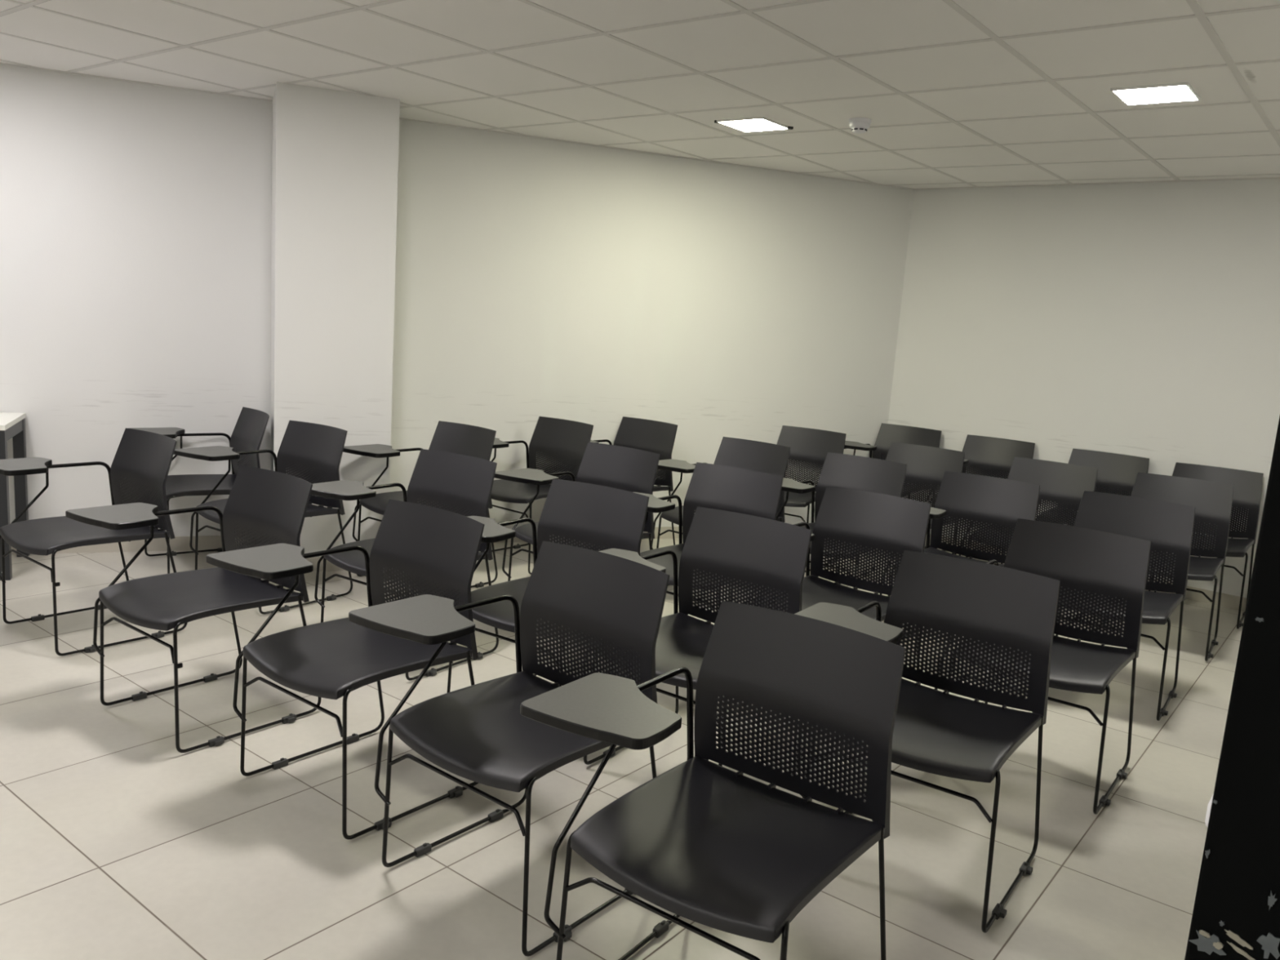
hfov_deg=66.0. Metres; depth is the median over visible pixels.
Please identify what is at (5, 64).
trim
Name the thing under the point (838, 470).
chair
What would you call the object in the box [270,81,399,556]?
wall pillar
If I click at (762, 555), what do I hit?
chair
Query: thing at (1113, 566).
chair
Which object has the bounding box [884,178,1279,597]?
wall
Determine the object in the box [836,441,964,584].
chair
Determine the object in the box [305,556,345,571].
baseboard
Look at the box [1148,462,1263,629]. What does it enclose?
chair
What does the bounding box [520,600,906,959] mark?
chair
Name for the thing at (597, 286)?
wall
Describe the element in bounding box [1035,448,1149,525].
chair
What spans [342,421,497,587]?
chair
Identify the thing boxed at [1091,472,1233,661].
chair
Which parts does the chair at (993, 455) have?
backrest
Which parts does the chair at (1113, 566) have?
frame, armrest, seat, backrest, frame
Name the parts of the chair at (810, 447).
seat, backrest, frame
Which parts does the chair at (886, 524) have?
armrest, seat, backrest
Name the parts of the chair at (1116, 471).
seat, backrest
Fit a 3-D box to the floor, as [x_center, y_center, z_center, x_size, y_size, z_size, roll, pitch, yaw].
[-1.532,0.719,4.122,8.698,0.100,8.825,11,12,37]
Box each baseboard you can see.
[11,524,793,554]
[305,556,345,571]
[924,533,1246,611]
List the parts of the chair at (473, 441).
frame, armrest, seat, backrest, frame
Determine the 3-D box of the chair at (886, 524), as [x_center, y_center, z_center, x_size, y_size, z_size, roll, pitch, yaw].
[0.730,0.472,3.781,0.606,0.805,0.597,11,12,36]
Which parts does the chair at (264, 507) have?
frame, armrest, seat, frame, backrest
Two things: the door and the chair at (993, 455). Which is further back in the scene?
the chair at (993, 455)
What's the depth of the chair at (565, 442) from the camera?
5.76 m
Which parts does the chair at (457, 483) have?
frame, armrest, seat, backrest, frame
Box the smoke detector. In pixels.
[848,117,871,133]
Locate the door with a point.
(1236, 915)
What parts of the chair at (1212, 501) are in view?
backrest, seat, frame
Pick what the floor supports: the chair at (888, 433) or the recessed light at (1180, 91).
the chair at (888, 433)
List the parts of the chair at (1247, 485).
backrest, seat, frame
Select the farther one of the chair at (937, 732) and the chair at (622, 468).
the chair at (622, 468)
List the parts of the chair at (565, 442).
frame, armrest, seat, frame, backrest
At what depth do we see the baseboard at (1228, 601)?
5.78 m
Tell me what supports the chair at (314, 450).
on the floor
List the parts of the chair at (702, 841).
frame, armrest, seat, backrest, frame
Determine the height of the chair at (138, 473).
0.805 m
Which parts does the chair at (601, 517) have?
frame, seat, armrest, backrest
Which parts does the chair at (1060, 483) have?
seat, backrest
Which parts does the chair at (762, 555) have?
frame, armrest, seat, backrest, frame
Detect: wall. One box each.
[0,64,913,536]
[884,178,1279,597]
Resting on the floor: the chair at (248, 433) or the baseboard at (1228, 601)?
the chair at (248, 433)
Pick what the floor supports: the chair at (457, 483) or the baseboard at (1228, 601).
the chair at (457, 483)
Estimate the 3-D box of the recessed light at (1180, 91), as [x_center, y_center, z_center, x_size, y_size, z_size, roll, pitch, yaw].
[1.996,-1.494,3.817,0.268,0.012,0.268,11,12,37]
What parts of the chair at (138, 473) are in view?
frame, armrest, seat, frame, backrest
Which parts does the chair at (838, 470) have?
armrest, seat, backrest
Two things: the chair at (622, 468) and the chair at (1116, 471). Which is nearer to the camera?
the chair at (622, 468)
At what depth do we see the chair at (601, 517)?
3.62 m
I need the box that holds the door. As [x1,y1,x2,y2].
[1184,416,1279,959]
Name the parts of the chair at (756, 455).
frame, seat, backrest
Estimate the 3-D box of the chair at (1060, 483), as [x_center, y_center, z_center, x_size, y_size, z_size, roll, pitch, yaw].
[2.046,0.318,5.255,0.606,0.805,0.596,11,12,38]
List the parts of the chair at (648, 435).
armrest, backrest, seat, frame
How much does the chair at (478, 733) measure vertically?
0.805 m
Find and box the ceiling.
[0,0,1279,188]
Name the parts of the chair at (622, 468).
frame, armrest, seat, backrest, frame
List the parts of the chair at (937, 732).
frame, armrest, seat, backrest, frame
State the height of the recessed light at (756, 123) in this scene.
0.014 m
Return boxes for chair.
[0,427,187,656]
[65,465,321,752]
[127,406,269,573]
[173,420,352,614]
[206,499,484,839]
[310,448,498,680]
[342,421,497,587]
[348,541,669,956]
[446,478,648,693]
[480,416,593,574]
[494,442,660,581]
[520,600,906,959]
[582,506,812,785]
[590,416,677,545]
[634,462,783,609]
[651,436,791,604]
[747,485,931,661]
[776,452,906,587]
[777,425,846,572]
[791,550,1059,933]
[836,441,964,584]
[844,422,941,548]
[880,471,1039,679]
[924,434,1035,564]
[934,518,1151,814]
[959,457,1097,625]
[1023,490,1195,720]
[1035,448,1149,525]
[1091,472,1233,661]
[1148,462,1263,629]
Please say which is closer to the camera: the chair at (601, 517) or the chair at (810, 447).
the chair at (601, 517)
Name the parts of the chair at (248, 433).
frame, frame, seat, armrest, backrest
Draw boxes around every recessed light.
[714,116,793,132]
[1110,82,1200,105]
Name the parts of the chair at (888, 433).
armrest, backrest, seat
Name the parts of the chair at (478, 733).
frame, armrest, seat, frame, backrest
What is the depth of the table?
4.78 m
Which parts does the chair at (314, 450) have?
frame, armrest, seat, frame, backrest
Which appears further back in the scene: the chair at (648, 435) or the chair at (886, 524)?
the chair at (648, 435)
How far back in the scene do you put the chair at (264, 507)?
3.34 m
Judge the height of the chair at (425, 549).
0.805 m
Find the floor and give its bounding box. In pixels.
[0,537,1244,959]
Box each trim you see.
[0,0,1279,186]
[0,62,1279,190]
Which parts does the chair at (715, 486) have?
armrest, seat, backrest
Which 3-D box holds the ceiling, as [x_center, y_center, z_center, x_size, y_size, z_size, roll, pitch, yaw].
[-1.361,-1.751,3.711,8.698,0.078,8.825,11,12,37]
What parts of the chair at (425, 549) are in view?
frame, armrest, seat, frame, backrest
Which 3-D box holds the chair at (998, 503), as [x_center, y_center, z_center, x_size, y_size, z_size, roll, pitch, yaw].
[1.434,0.405,4.479,0.606,0.805,0.597,11,12,35]
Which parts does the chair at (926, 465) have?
backrest, seat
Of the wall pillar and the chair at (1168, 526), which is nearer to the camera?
the chair at (1168, 526)
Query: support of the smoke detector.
attached to the ceiling
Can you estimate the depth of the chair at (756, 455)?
5.33 m
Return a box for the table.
[0,412,29,580]
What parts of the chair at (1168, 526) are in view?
seat, backrest, frame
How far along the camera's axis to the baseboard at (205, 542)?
5.38 m
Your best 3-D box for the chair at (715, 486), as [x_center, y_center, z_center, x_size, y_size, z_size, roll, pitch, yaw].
[0.228,0.368,4.197,0.606,0.805,0.597,11,12,35]
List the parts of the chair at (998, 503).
armrest, seat, backrest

